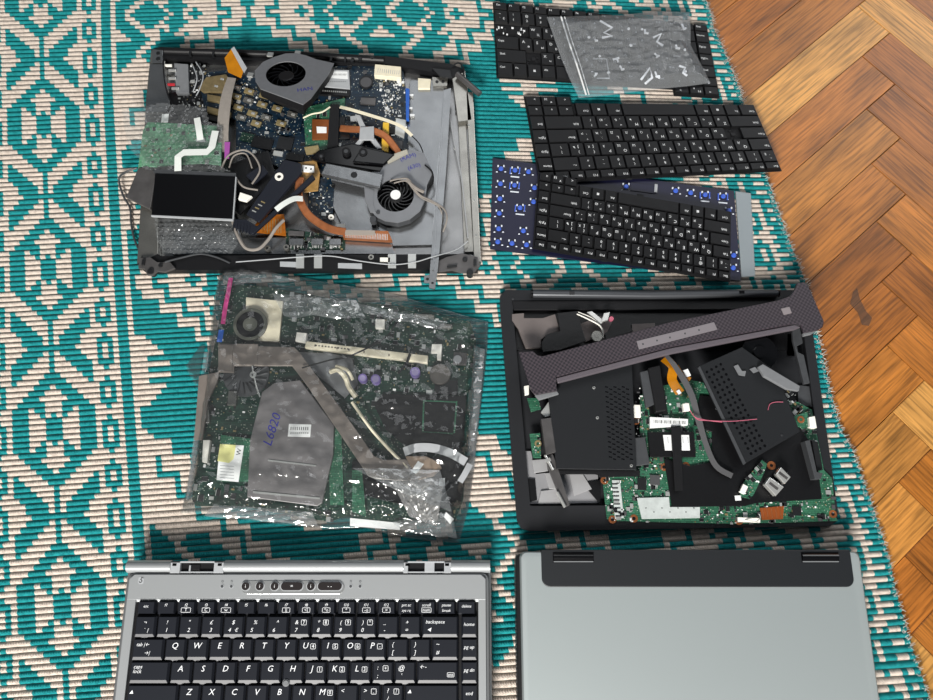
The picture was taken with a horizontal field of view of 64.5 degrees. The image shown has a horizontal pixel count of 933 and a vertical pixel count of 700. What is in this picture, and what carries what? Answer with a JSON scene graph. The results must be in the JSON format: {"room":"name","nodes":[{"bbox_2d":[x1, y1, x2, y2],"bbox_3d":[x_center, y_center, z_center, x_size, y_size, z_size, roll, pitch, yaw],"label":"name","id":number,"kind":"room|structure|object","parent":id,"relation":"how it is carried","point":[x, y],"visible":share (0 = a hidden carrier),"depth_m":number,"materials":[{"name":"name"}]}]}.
{"room":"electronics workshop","nodes":[
{"label":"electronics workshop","id":0,"kind":"room"},
{"bbox_2d":[705,0,932,699],"bbox_3d":[0.199,0.002,0.736,2.618,0.010,2.834,0,74,0],"label":"floor","id":1,"kind":"structure","parent":0,"point":[840,92],"depth_m":0.78,"materials":[{"name":"brown wood"}]},
{"bbox_2d":[0,0,932,699],"bbox_3d":[-0.105,-0.017,0.732,1.037,0.009,0.865,0,74,0],"label":"rug","id":2,"kind":"object","parent":1,"relation":"on","point":[98,394],"depth_m":0.73,"materials":[{"name":"teal fabric"}]},
{"bbox_2d":[118,167,143,257],"bbox_3d":[-0.341,-0.135,0.752,0.026,0.019,0.102,-10,74,-3],"label":"cable","id":3,"kind":"object","parent":2,"relation":"on","point":[135,168],"visible":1,"depth_m":0.76,"materials":[{"name":"grey plastic"}]},
{"bbox_2d":[113,560,491,699],"bbox_3d":[-0.138,0.305,0.623,0.319,0.028,0.246,0,74,0],"label":"open laptop","id":4,"kind":"object","parent":2,"relation":"on","point":[227,629],"visible":1,"depth_m":0.63,"materials":[{"name":"silver metal"}]},
{"bbox_2d":[170,561,223,572],"bbox_3d":[-0.235,0.190,0.647,0.046,0.007,0.010,0,74,0],"label":"hinge","id":5,"kind":"object","parent":4,"relation":"attached to","point":[175,566],"depth_m":0.65,"materials":[{"name":"silver metal"}]},
{"bbox_2d":[403,561,450,572],"bbox_3d":[-0.034,0.190,0.647,0.042,0.007,0.010,0,74,0],"label":"hinge","id":6,"kind":"object","parent":4,"relation":"attached to","point":[408,566],"depth_m":0.65,"materials":[{"name":"silver metal"}]},
{"bbox_2d":[125,47,481,277],"bbox_3d":[-0.161,-0.205,0.771,0.375,0.021,0.275,0,74,0],"label":"chassis","id":7,"kind":"object","parent":2,"relation":"on","point":[161,240],"depth_m":0.76,"materials":[{"name":"metal"}]},
{"bbox_2d":[162,56,176,111],"bbox_3d":[-0.321,-0.285,0.793,0.006,0.004,0.072,-16,75,-5],"label":"wire","id":8,"kind":"object","parent":7,"relation":"on","point":[162,56],"visible":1,"depth_m":0.79,"materials":[{"name":"black plastic"}]},
{"bbox_2d":[138,114,221,170],"bbox_3d":[-0.294,-0.212,0.760,0.085,0.011,0.072,0,74,0],"label":"board","id":9,"kind":"object","parent":7,"relation":"on","point":[162,144],"visible":1,"depth_m":0.76,"materials":[{"name":"green plastic"}]},
{"bbox_2d":[164,63,208,124],"bbox_3d":[-0.305,-0.261,0.792,0.068,0.010,0.112,-8,74,-2],"label":"sheet","id":10,"kind":"object","parent":7,"relation":"in","point":[184,114],"depth_m":0.80,"materials":[{"name":"black"}]},
{"bbox_2d":[192,62,203,95],"bbox_3d":[-0.289,-0.292,0.795,0.013,0.004,0.044,-7,74,-2],"label":"wires","id":11,"kind":"object","parent":10,"relation":"on","point":[196,62],"visible":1,"depth_m":0.79,"materials":[{"name":"grey plastic"}]},
{"bbox_2d":[151,169,236,220],"bbox_3d":[-0.275,-0.156,0.743,0.087,0.003,0.058,0,74,0],"label":"panel","id":12,"kind":"object","parent":7,"relation":"on","point":[183,194],"visible":1,"depth_m":0.74,"materials":[{"name":"black"}]},
{"bbox_2d":[165,253,230,263],"bbox_3d":[-0.267,-0.091,0.736,0.064,0.004,0.011,0,74,0],"label":"cable","id":13,"kind":"object","parent":7,"relation":"on","point":[217,257],"visible":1,"depth_m":0.74,"materials":[{"name":"grey plastic"}]},
{"bbox_2d":[217,47,246,158],"bbox_3d":[-0.245,-0.259,0.775,0.027,0.009,0.131,0,74,0],"label":"cable","id":14,"kind":"object","parent":7,"relation":"on","point":[235,65],"visible":1,"depth_m":0.77,"materials":[{"name":"grey plastic"}]},
{"bbox_2d":[198,70,303,135],"bbox_3d":[-0.229,-0.265,0.790,0.120,0.009,0.063,12,74,3],"label":"board","id":15,"kind":"object","parent":7,"relation":"on","point":[247,103],"visible":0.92,"depth_m":0.79,"materials":[{"name":"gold metal"}]},
{"bbox_2d":[260,93,305,114],"bbox_3d":[-0.192,-0.263,0.781,0.053,0.007,0.009,25,76,7],"label":"vent duct","id":16,"kind":"object","parent":15,"relation":"on","point":[277,102],"visible":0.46,"depth_m":0.78,"materials":[{"name":"black plastic"}]},
{"bbox_2d":[228,150,274,215],"bbox_3d":[-0.222,-0.171,0.761,0.054,0.002,0.062,-18,75,-5],"label":"foil","id":17,"kind":"object","parent":7,"relation":"in","point":[241,168],"visible":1,"depth_m":0.76,"materials":[{"name":"black"}]},
{"bbox_2d":[220,149,260,190],"bbox_3d":[-0.225,-0.184,0.755,0.052,0.006,0.034,39,78,10],"label":"wire loop","id":18,"kind":"object","parent":17,"relation":"on","point":[248,151],"visible":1,"depth_m":0.76,"materials":[{"name":"grey plastic"}]},
{"bbox_2d":[238,192,252,201],"bbox_3d":[-0.224,-0.154,0.749,0.013,0.004,0.008,19,75,5],"label":"plug","id":19,"kind":"object","parent":17,"relation":"on","point":[243,197],"visible":1,"depth_m":0.75,"materials":[{"name":"white plastic"}]},
{"bbox_2d":[246,165,267,184],"bbox_3d":[-0.213,-0.180,0.757,0.020,0.002,0.014,-40,78,-10],"label":"clip","id":20,"kind":"object","parent":17,"relation":"on","point":[264,172],"visible":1,"depth_m":0.76,"materials":[{"name":"black plastic"}]},
{"bbox_2d":[231,219,284,250],"bbox_3d":[-0.209,-0.115,0.738,0.056,0.009,0.034,0,74,0],"label":"cable","id":21,"kind":"object","parent":7,"relation":"on","point":[282,221],"visible":1,"depth_m":0.74,"materials":[{"name":"grey plastic"}]},
{"bbox_2d":[255,214,285,235],"bbox_3d":[-0.200,-0.127,0.751,0.035,0.001,0.024,0,74,0],"label":"amber circuit","id":22,"kind":"object","parent":7,"relation":"on","point":[267,229],"visible":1,"depth_m":0.75,"materials":[{"name":"orange plastic"}]},
{"bbox_2d":[232,159,314,234],"bbox_3d":[-0.200,-0.154,0.747,0.040,0.007,0.098,42,78,11],"label":"circuit board","id":23,"kind":"object","parent":7,"relation":"on","point":[288,172],"visible":1,"depth_m":0.75,"materials":[{"name":"black plastic"}]},
{"bbox_2d":[274,196,302,211],"bbox_3d":[-0.178,-0.148,0.743,0.030,0.005,0.008,-28,76,-8],"label":"tape","id":24,"kind":"object","parent":23,"relation":"attached to","point":[284,203],"visible":1,"depth_m":0.74,"materials":[{"name":"white plastic"}]},
{"bbox_2d":[247,50,333,110],"bbox_3d":[-0.184,-0.288,0.775,0.079,0.032,0.071,25,76,7],"label":"fan","id":25,"kind":"object","parent":7,"relation":"on","point":[296,80],"visible":1,"depth_m":0.77,"materials":[{"name":"grey metal"}]},
{"bbox_2d":[299,161,319,192],"bbox_3d":[-0.163,-0.179,0.763,0.025,0.002,0.035,-10,74,-3],"label":"board","id":26,"kind":"object","parent":7,"relation":"on","point":[314,186],"visible":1,"depth_m":0.76,"materials":[{"name":"gold metal"}]},
{"bbox_2d":[302,165,313,172],"bbox_3d":[-0.163,-0.186,0.762,0.014,0.003,0.007,5,74,1],"label":"socket","id":27,"kind":"object","parent":26,"relation":"on","point":[309,169],"visible":1,"depth_m":0.76,"materials":[{"name":"plastic"}]},
{"bbox_2d":[286,228,344,250],"bbox_3d":[-0.153,-0.112,0.747,0.061,0.006,0.025,0,74,0],"label":"board","id":28,"kind":"object","parent":7,"relation":"on","point":[296,239],"visible":1,"depth_m":0.75,"materials":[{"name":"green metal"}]},
{"bbox_2d":[289,238,303,247],"bbox_3d":[-0.171,-0.107,0.745,0.014,0.004,0.009,0,74,0],"label":"socket","id":29,"kind":"object","parent":28,"relation":"attached to","point":[293,242],"depth_m":0.74,"materials":[{"name":"silver metal"}]},
{"bbox_2d":[311,238,323,247],"bbox_3d":[-0.150,-0.107,0.745,0.012,0.004,0.009,0,74,0],"label":"socket","id":30,"kind":"object","parent":28,"relation":"attached to","point":[315,242],"depth_m":0.74,"materials":[{"name":"silver metal"}]},
{"bbox_2d":[329,238,341,247],"bbox_3d":[-0.132,-0.107,0.745,0.012,0.004,0.009,0,74,0],"label":"socket","id":31,"kind":"object","parent":28,"relation":"attached to","point":[333,242],"depth_m":0.74,"materials":[{"name":"silver metal"}]},
{"bbox_2d":[236,64,409,174],"bbox_3d":[-0.152,-0.246,0.780,0.185,0.016,0.138,0,74,0],"label":"motherboard","id":32,"kind":"object","parent":7,"relation":"on","point":[377,90],"depth_m":0.78,"materials":[{"name":"blue plastic"}]},
{"bbox_2d":[304,98,344,154],"bbox_3d":[-0.152,-0.236,0.781,0.045,0.004,0.069,0,74,0],"label":"card","id":33,"kind":"object","parent":32,"relation":"on","point":[316,126],"visible":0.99,"depth_m":0.78,"materials":[{"name":"green plastic"}]},
{"bbox_2d":[319,88,349,97],"bbox_3d":[-0.141,-0.276,0.794,0.033,0.004,0.008,4,74,1],"label":"socket","id":34,"kind":"object","parent":32,"relation":"attached to","point":[326,92],"depth_m":0.79,"materials":[{"name":"black plastic"}]},
{"bbox_2d":[339,114,400,153],"bbox_3d":[-0.099,-0.218,0.771,0.077,0.006,0.033,34,77,9],"label":"pipe","id":35,"kind":"object","parent":32,"relation":"on","point":[367,133],"visible":1,"depth_m":0.77,"materials":[{"name":"orange metal"}]},
{"bbox_2d":[339,106,412,136],"bbox_3d":[-0.094,-0.243,0.777,0.086,0.005,0.008,24,75,7],"label":"cable","id":36,"kind":"object","parent":32,"relation":"on","point":[405,129],"visible":1,"depth_m":0.78,"materials":[{"name":"beige plastic"}]},
{"bbox_2d":[374,64,401,80],"bbox_3d":[-0.084,-0.299,0.798,0.030,0.007,0.014,6,74,2],"label":"socket","id":37,"kind":"object","parent":32,"relation":"attached to","point":[381,72],"depth_m":0.80,"materials":[{"name":"beige plastic"}]},
{"bbox_2d":[406,88,409,121],"bbox_3d":[-0.063,-0.261,0.788,0.004,0.005,0.038,0,74,0],"label":"socket","id":38,"kind":"object","parent":32,"relation":"attached to","point":[407,90],"depth_m":0.79,"materials":[{"name":"blue plastic"}]},
{"bbox_2d":[308,177,344,227],"bbox_3d":[-0.147,-0.148,0.758,0.033,0.004,0.064,-16,75,-4],"label":"board","id":39,"kind":"object","parent":7,"relation":"on","point":[320,202],"visible":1,"depth_m":0.76,"materials":[{"name":"blue plastic"}]},
{"bbox_2d":[236,115,468,264],"bbox_3d":[-0.084,-0.121,0.741,0.271,0.012,0.126,-38,77,-10],"label":"wire","id":40,"kind":"object","parent":7,"relation":"on","point":[449,115],"visible":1,"depth_m":0.74,"materials":[{"name":"grey plastic"}]},
{"bbox_2d":[295,149,432,242],"bbox_3d":[-0.105,-0.159,0.753,0.141,0.016,0.101,0,74,0],"label":"fan","id":41,"kind":"object","parent":7,"relation":"on","point":[389,203],"visible":1,"depth_m":0.75,"materials":[{"name":"grey metal"}]},
{"bbox_2d":[390,178,447,231],"bbox_3d":[-0.045,-0.151,0.750,0.078,0.014,0.018,44,79,11],"label":"lead","id":42,"kind":"object","parent":7,"relation":"on","point":[415,188],"visible":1,"depth_m":0.75,"materials":[{"name":"grey plastic"}]},
{"bbox_2d":[424,88,450,289],"bbox_3d":[-0.027,-0.168,0.752,0.013,0.004,0.227,5,74,1],"label":"rail","id":43,"kind":"object","parent":7,"relation":"on","point":[430,279],"visible":1,"depth_m":0.75,"materials":[{"name":"metal"}]},
{"bbox_2d":[183,271,482,537],"bbox_3d":[-0.130,0.040,0.701,0.289,0.023,0.252,6,74,2],"label":"plastic bag","id":44,"kind":"object","parent":2,"relation":"on","point":[230,280],"visible":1,"depth_m":0.72,"materials":[{"name":"clear plastic"}]},
{"bbox_2d":[190,284,475,529],"bbox_3d":[-0.129,0.049,0.701,0.277,0.014,0.242,0,74,0],"label":"motherboard","id":45,"kind":"object","parent":44,"relation":"in","point":[430,399],"depth_m":0.71,"materials":[{"name":"green plastic"}]},
{"bbox_2d":[202,440,211,463],"bbox_3d":[-0.243,0.095,0.691,0.006,0.006,0.021,0,74,0],"label":"socket","id":46,"kind":"object","parent":45,"relation":"attached to","point":[206,444],"depth_m":0.69,"materials":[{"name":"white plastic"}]},
{"bbox_2d":[217,435,249,481],"bbox_3d":[-0.216,0.101,0.690,0.031,0.002,0.044,0,74,0],"label":"card","id":47,"kind":"object","parent":45,"relation":"on","point":[233,456],"visible":1,"depth_m":0.69,"materials":[{"name":"paper"}]},
{"bbox_2d":[223,366,269,396],"bbox_3d":[-0.212,0.023,0.712,0.044,0.006,0.044,0,74,0],"label":"fan","id":48,"kind":"object","parent":45,"relation":"on","point":[240,381],"visible":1,"depth_m":0.71,"materials":[{"name":"grey metal"}]},
{"bbox_2d":[250,366,260,396],"bbox_3d":[-0.201,0.030,0.702,0.006,0.003,0.031,-13,75,-4],"label":"screw eyelet","id":49,"kind":"object","parent":45,"relation":"attached to","point":[253,372],"visible":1,"depth_m":0.70,"materials":[{"name":"silver metal"}]},
{"bbox_2d":[247,380,333,505],"bbox_3d":[-0.163,0.086,0.692,0.078,0.004,0.118,0,74,0],"label":"cover plate","id":50,"kind":"object","parent":45,"relation":"on","point":[291,454],"visible":1,"depth_m":0.69,"materials":[{"name":"grey metal"}]},
{"bbox_2d":[299,352,357,397],"bbox_3d":[-0.131,0.014,0.716,0.066,0.002,0.034,38,77,10],"label":"plate","id":51,"kind":"object","parent":45,"relation":"on","point":[335,380],"visible":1,"depth_m":0.71,"materials":[{"name":"plastic"}]},
{"bbox_2d":[302,317,410,373],"bbox_3d":[-0.105,-0.005,0.710,0.104,0.004,0.057,0,74,0],"label":"cable","id":52,"kind":"object","parent":45,"relation":"on","point":[385,337],"visible":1,"depth_m":0.70,"materials":[{"name":"black plastic"}]},
{"bbox_2d":[305,341,427,363],"bbox_3d":[-0.097,0.002,0.717,0.120,0.006,0.007,7,74,2],"label":"socket","id":53,"kind":"object","parent":45,"relation":"attached to","point":[384,352],"depth_m":0.72,"materials":[{"name":"white"}]},
{"bbox_2d":[329,364,407,467],"bbox_3d":[-0.089,0.062,0.692,0.017,0.010,0.120,-35,77,-9],"label":"cable","id":54,"kind":"object","parent":45,"relation":"on","point":[339,369],"visible":1,"depth_m":0.70,"materials":[{"name":"beige plastic"}]},
{"bbox_2d":[391,478,442,525],"bbox_3d":[-0.051,0.135,0.677,0.055,0.002,0.042,9,74,3],"label":"foil","id":55,"kind":"object","parent":45,"relation":"on","point":[421,499],"visible":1,"depth_m":0.68,"materials":[{"name":"grey"}]},
{"bbox_2d":[403,443,472,483],"bbox_3d":[-0.027,0.098,0.680,0.065,0.005,0.024,25,76,7],"label":"cable","id":56,"kind":"object","parent":45,"relation":"on","point":[418,447],"visible":1,"depth_m":0.68,"materials":[{"name":"grey plastic"}]},
{"bbox_2d":[493,2,719,98],"bbox_3d":[0.152,-0.331,0.816,0.256,0.004,0.099,6,74,2],"label":"keyboard","id":57,"kind":"object","parent":2,"relation":"on","point":[531,43],"visible":1,"depth_m":0.81,"materials":[{"name":"black plastic"}]},
{"bbox_2d":[496,26,513,35],"bbox_3d":[0.043,-0.355,0.823,0.019,0.001,0.012,0,74,0],"label":"switch","id":58,"kind":"object","parent":57,"relation":"attached to","point":[500,30],"depth_m":0.82,"materials":[{"name":"white plastic"}]},
{"bbox_2d":[517,28,524,35],"bbox_3d":[0.061,-0.354,0.823,0.009,0.001,0.009,0,74,0],"label":"switch","id":59,"kind":"object","parent":57,"relation":"attached to","point":[520,31],"depth_m":0.82,"materials":[{"name":"white plastic"}]},
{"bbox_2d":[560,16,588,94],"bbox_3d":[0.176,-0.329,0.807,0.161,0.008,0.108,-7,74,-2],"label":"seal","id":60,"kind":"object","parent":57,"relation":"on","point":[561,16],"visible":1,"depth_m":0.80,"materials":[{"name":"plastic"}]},
{"bbox_2d":[599,20,612,38],"bbox_3d":[0.154,-0.352,0.813,0.015,0.001,0.024,0,74,0],"label":"metal clip","id":61,"kind":"object","parent":60,"relation":"in","point":[601,21],"visible":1,"depth_m":0.81,"materials":[{"name":"silver metal"}]},
{"bbox_2d":[640,67,652,83],"bbox_3d":[0.196,-0.295,0.797,0.010,0.001,0.021,35,77,9],"label":"metal clip","id":62,"kind":"object","parent":60,"relation":"in","point":[646,72],"visible":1,"depth_m":0.80,"materials":[{"name":"silver metal"}]},
{"bbox_2d":[490,158,740,280],"bbox_3d":[0.151,-0.136,0.761,0.265,0.004,0.103,8,74,2],"label":"keyboard","id":63,"kind":"object","parent":2,"relation":"on","point":[514,183],"visible":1,"depth_m":0.77,"materials":[{"name":"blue plastic"}]},
{"bbox_2d":[492,238,502,245],"bbox_3d":[0.032,-0.110,0.753,0.011,0.002,0.008,0,74,0],"label":"switch","id":64,"kind":"object","parent":63,"relation":"attached to","point":[495,241],"depth_m":0.75,"materials":[{"name":"blue plastic"}]},
{"bbox_2d":[494,209,503,216],"bbox_3d":[0.034,-0.141,0.762,0.011,0.002,0.008,0,74,0],"label":"switch","id":65,"kind":"object","parent":63,"relation":"attached to","point":[497,212],"depth_m":0.76,"materials":[{"name":"blue plastic"}]},
{"bbox_2d":[495,195,504,201],"bbox_3d":[0.035,-0.157,0.766,0.011,0.002,0.008,0,74,0],"label":"switch","id":66,"kind":"object","parent":63,"relation":"attached to","point":[498,198],"depth_m":0.77,"materials":[{"name":"blue plastic"}]},
{"bbox_2d":[496,180,504,186],"bbox_3d":[0.035,-0.173,0.771,0.011,0.002,0.008,0,74,0],"label":"switch","id":67,"kind":"object","parent":63,"relation":"attached to","point":[499,183],"depth_m":0.77,"materials":[{"name":"blue plastic"}]},
{"bbox_2d":[496,165,505,171],"bbox_3d":[0.036,-0.190,0.776,0.011,0.002,0.008,0,74,0],"label":"switch","id":68,"kind":"object","parent":63,"relation":"attached to","point":[499,168],"depth_m":0.78,"materials":[{"name":"blue"}]},
{"bbox_2d":[507,239,516,246],"bbox_3d":[0.046,-0.109,0.752,0.011,0.002,0.008,0,74,0],"label":"switch","id":69,"kind":"object","parent":63,"relation":"attached to","point":[510,242],"depth_m":0.75,"materials":[{"name":"blue plastic"}]},
{"bbox_2d":[509,181,519,192],"bbox_3d":[0.050,-0.170,0.770,0.012,0.002,0.012,0,74,0],"label":"switch","id":70,"kind":"object","parent":63,"relation":"attached to","point":[514,186],"depth_m":0.77,"materials":[{"name":"blue plastic"}]},
{"bbox_2d":[510,166,519,177],"bbox_3d":[0.051,-0.186,0.775,0.012,0.002,0.012,0,74,0],"label":"switch","id":71,"kind":"object","parent":63,"relation":"attached to","point":[514,170],"depth_m":0.77,"materials":[{"name":"blue plastic"}]},
{"bbox_2d":[515,204,524,214],"bbox_3d":[0.055,-0.145,0.763,0.011,0.002,0.012,0,74,0],"label":"switch","id":72,"kind":"object","parent":63,"relation":"attached to","point":[519,208],"depth_m":0.76,"materials":[{"name":"blue plastic"}]},
{"bbox_2d":[521,241,531,248],"bbox_3d":[0.061,-0.107,0.752,0.011,0.002,0.008,0,74,0],"label":"switch","id":73,"kind":"object","parent":63,"relation":"attached to","point":[524,244],"depth_m":0.75,"materials":[{"name":"blue plastic"}]},
{"bbox_2d":[524,168,532,174],"bbox_3d":[0.065,-0.187,0.775,0.011,0.002,0.008,0,74,0],"label":"switch","id":74,"kind":"object","parent":63,"relation":"attached to","point":[527,171],"depth_m":0.78,"materials":[{"name":"blue plastic"}]},
{"bbox_2d":[621,183,629,189],"bbox_3d":[0.166,-0.170,0.770,0.011,0.002,0.008,0,74,0],"label":"switch","id":75,"kind":"object","parent":63,"relation":"attached to","point":[624,186],"depth_m":0.77,"materials":[{"name":"blue plastic"}]},
{"bbox_2d":[533,172,730,281],"bbox_3d":[0.168,-0.125,0.751,0.209,0.009,0.084,11,74,3],"label":"keyboard","id":76,"kind":"object","parent":63,"relation":"on","point":[572,219],"visible":1,"depth_m":0.75,"materials":[{"name":"black plastic"}]},
{"bbox_2d":[671,187,680,193],"bbox_3d":[0.217,-0.166,0.769,0.011,0.002,0.008,0,74,0],"label":"switch","id":77,"kind":"object","parent":63,"relation":"attached to","point":[674,190],"depth_m":0.77,"materials":[{"name":"blue plastic"}]},
{"bbox_2d":[686,189,695,195],"bbox_3d":[0.233,-0.163,0.768,0.011,0.002,0.008,0,74,0],"label":"switch","id":78,"kind":"object","parent":63,"relation":"attached to","point":[689,192],"depth_m":0.77,"materials":[{"name":"blue plastic"}]},
{"bbox_2d":[699,191,709,201],"bbox_3d":[0.247,-0.159,0.767,0.012,0.002,0.012,0,74,0],"label":"switch","id":79,"kind":"object","parent":63,"relation":"attached to","point":[704,196],"depth_m":0.77,"materials":[{"name":"blue plastic"}]},
{"bbox_2d":[717,192,728,203],"bbox_3d":[0.266,-0.157,0.766,0.012,0.002,0.012,0,74,0],"label":"switch","id":80,"kind":"object","parent":63,"relation":"attached to","point":[722,197],"depth_m":0.77,"materials":[{"name":"blue plastic"}]},
{"bbox_2d":[730,264,738,271],"bbox_3d":[0.269,-0.083,0.745,0.011,0.002,0.008,0,74,0],"label":"switch","id":81,"kind":"object","parent":63,"relation":"attached to","point":[733,267],"depth_m":0.75,"materials":[{"name":"blue plastic"}]},
{"bbox_2d":[731,251,738,258],"bbox_3d":[0.271,-0.096,0.749,0.011,0.002,0.008,0,74,0],"label":"switch","id":82,"kind":"object","parent":63,"relation":"attached to","point":[734,254],"depth_m":0.75,"materials":[{"name":"blue plastic"}]},
{"bbox_2d":[524,96,781,181],"bbox_3d":[0.195,-0.224,0.783,0.267,0.008,0.106,0,74,0],"label":"keyboard","id":83,"kind":"object","parent":2,"relation":"on","point":[584,142],"visible":1,"depth_m":0.78,"materials":[{"name":"black plastic"}]},
{"bbox_2d":[500,289,837,530],"bbox_3d":[0.187,0.051,0.699,0.308,0.020,0.234,0,74,0],"label":"chassis","id":84,"kind":"object","parent":2,"relation":"on","point":[527,316],"depth_m":0.71,"materials":[{"name":"black plastic"}]},
{"bbox_2d":[527,398,540,411],"bbox_3d":[0.064,0.051,0.697,0.010,0.001,0.014,-14,75,-4],"label":"board","id":85,"kind":"object","parent":84,"relation":"on","point":[534,405],"visible":1,"depth_m":0.70,"materials":[{"name":"green plastic"}]},
{"bbox_2d":[529,433,540,457],"bbox_3d":[0.064,0.089,0.687,0.011,0.002,0.023,0,74,0],"label":"board","id":86,"kind":"object","parent":84,"relation":"on","point":[535,438],"visible":1,"depth_m":0.69,"materials":[{"name":"green plastic"}]},
{"bbox_2d":[540,402,569,507],"bbox_3d":[0.079,0.096,0.681,0.016,0.009,0.099,-7,74,-2],"label":"latch arm","id":87,"kind":"object","parent":84,"relation":"attached to","point":[546,424],"visible":1,"depth_m":0.68},
{"bbox_2d":[541,311,585,351],"bbox_3d":[0.090,-0.018,0.714,0.043,0.002,0.037,-13,75,-4],"label":"sheet","id":88,"kind":"object","parent":84,"relation":"in","point":[571,333],"visible":1,"depth_m":0.71,"materials":[{"name":"black plastic"}]},
{"bbox_2d":[548,365,639,476],"bbox_3d":[0.117,0.064,0.689,0.083,0.007,0.108,0,74,0],"label":"access cover","id":89,"kind":"object","parent":84,"relation":"in","point":[592,416],"visible":1,"depth_m":0.68,"materials":[{"name":"black plastic"}]},
{"bbox_2d":[605,320,632,338],"bbox_3d":[0.145,-0.019,0.714,0.028,0.002,0.012,-18,75,-5],"label":"sheet","id":90,"kind":"object","parent":84,"relation":"in","point":[623,328],"visible":1,"depth_m":0.71,"materials":[{"name":"black plastic"}]},
{"bbox_2d":[519,282,823,400],"bbox_3d":[0.195,-0.008,0.697,0.287,0.007,0.051,-14,75,-4],"label":"trim cover","id":91,"kind":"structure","parent":84,"relation":"on","point":[800,308],"depth_m":0.69,"materials":[{"name":"grey plastic"}]},
{"bbox_2d":[661,358,690,394],"bbox_3d":[0.199,0.022,0.699,0.022,0.004,0.039,-19,75,-5],"label":"film","id":92,"kind":"object","parent":84,"relation":"on","point":[673,383],"visible":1,"depth_m":0.70,"materials":[{"name":"plastic"}]},
{"bbox_2d":[601,380,837,524],"bbox_3d":[0.230,0.091,0.682,0.215,0.013,0.138,0,74,0],"label":"motherboard","id":93,"kind":"object","parent":84,"relation":"on","point":[707,495],"visible":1,"depth_m":0.68,"materials":[{"name":"green plastic"}]},
{"bbox_2d":[634,405,640,417],"bbox_3d":[0.159,0.058,0.694,0.009,0.005,0.012,0,74,0],"label":"socket","id":94,"kind":"object","parent":93,"relation":"attached to","point":[637,408],"depth_m":0.69,"materials":[{"name":"white plastic"}]},
{"bbox_2d":[635,437,649,465],"bbox_3d":[0.160,0.094,0.684,0.013,0.005,0.026,-6,74,-2],"label":"socket","id":95,"kind":"object","parent":93,"relation":"attached to","point":[642,444],"depth_m":0.68,"materials":[{"name":"grey plastic"}]},
{"bbox_2d":[639,370,653,407],"bbox_3d":[0.170,0.037,0.695,0.009,0.004,0.036,-5,74,-2],"label":"block","id":96,"kind":"object","parent":93,"relation":"on","point":[644,376],"visible":1,"depth_m":0.69,"materials":[{"name":"grey plastic"}]},
{"bbox_2d":[647,365,666,412],"bbox_3d":[0.179,0.037,0.695,0.012,0.008,0.044,-6,74,-2],"label":"block","id":97,"kind":"object","parent":93,"relation":"on","point":[655,377],"visible":1,"depth_m":0.69,"materials":[{"name":"black plastic"}]},
{"bbox_2d":[671,427,682,490],"bbox_3d":[0.194,0.100,0.679,0.010,0.002,0.058,0,74,0],"label":"stub","id":98,"kind":"object","parent":93,"relation":"on","point":[675,431],"visible":1,"depth_m":0.68,"materials":[{"name":"black plastic"}]},
{"bbox_2d":[665,355,732,477],"bbox_3d":[0.211,0.060,0.686,0.018,0.011,0.131,-22,75,-6],"label":"cable","id":99,"kind":"object","parent":93,"relation":"on","point":[685,407],"visible":1,"depth_m":0.68,"materials":[{"name":"grey plastic"}]},
{"bbox_2d":[690,410,755,421],"bbox_3d":[0.235,0.063,0.679,0.062,0.004,0.010,10,74,3],"label":"wire","id":100,"kind":"object","parent":93,"relation":"on","point":[690,410],"visible":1,"depth_m":0.68,"materials":[{"name":"red"}]},
{"bbox_2d":[697,347,799,464],"bbox_3d":[0.264,0.047,0.684,0.070,0.004,0.100,-21,75,-6],"label":"access cover","id":101,"kind":"object","parent":93,"relation":"on","point":[737,389],"visible":1,"depth_m":0.68,"materials":[{"name":"black plastic"}]},
{"bbox_2d":[757,364,799,391],"bbox_3d":[0.288,0.027,0.686,0.042,0.004,0.010,32,77,9],"label":"rail","id":102,"kind":"object","parent":101,"relation":"on","point":[766,372],"visible":1,"depth_m":0.68,"materials":[{"name":"silver metal"}]},
{"bbox_2d":[739,460,789,498],"bbox_3d":[0.269,0.121,0.671,0.044,0.008,0.029,-42,78,-11],"label":"board","id":103,"kind":"object","parent":93,"relation":"on","point":[749,486],"visible":1,"depth_m":0.67,"materials":[{"name":"green plastic"}]},
{"bbox_2d":[763,477,782,495],"bbox_3d":[0.277,0.123,0.670,0.011,0.007,0.014,-43,79,-11],"label":"socket","id":104,"kind":"object","parent":103,"relation":"attached to","point":[771,485],"depth_m":0.67,"materials":[{"name":"metal"}]},
{"bbox_2d":[773,467,789,483],"bbox_3d":[0.286,0.114,0.672,0.009,0.007,0.013,-41,78,-10],"label":"socket","id":105,"kind":"object","parent":103,"relation":"attached to","point":[780,474],"depth_m":0.67,"materials":[{"name":"metal"}]},
{"bbox_2d":[807,416,816,428],"bbox_3d":[0.322,0.068,0.691,0.006,0.007,0.011,0,74,0],"label":"socket","id":106,"kind":"object","parent":93,"relation":"attached to","point":[811,422],"depth_m":0.69,"materials":[{"name":"white plastic"}]},
{"bbox_2d":[740,336,777,366],"bbox_3d":[0.278,0.003,0.705,0.034,0.011,0.034,0,74,0],"label":"fan","id":107,"kind":"object","parent":84,"relation":"on","point":[763,348],"visible":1,"depth_m":0.70,"materials":[{"name":"black plastic"}]},
{"bbox_2d":[514,550,878,699],"bbox_3d":[0.193,0.294,0.623,0.301,0.033,0.244,0,74,0],"label":"closed laptop","id":108,"kind":"object","parent":2,"relation":"on","point":[590,624],"visible":1,"depth_m":0.63,"materials":[{"name":"silver plastic"}]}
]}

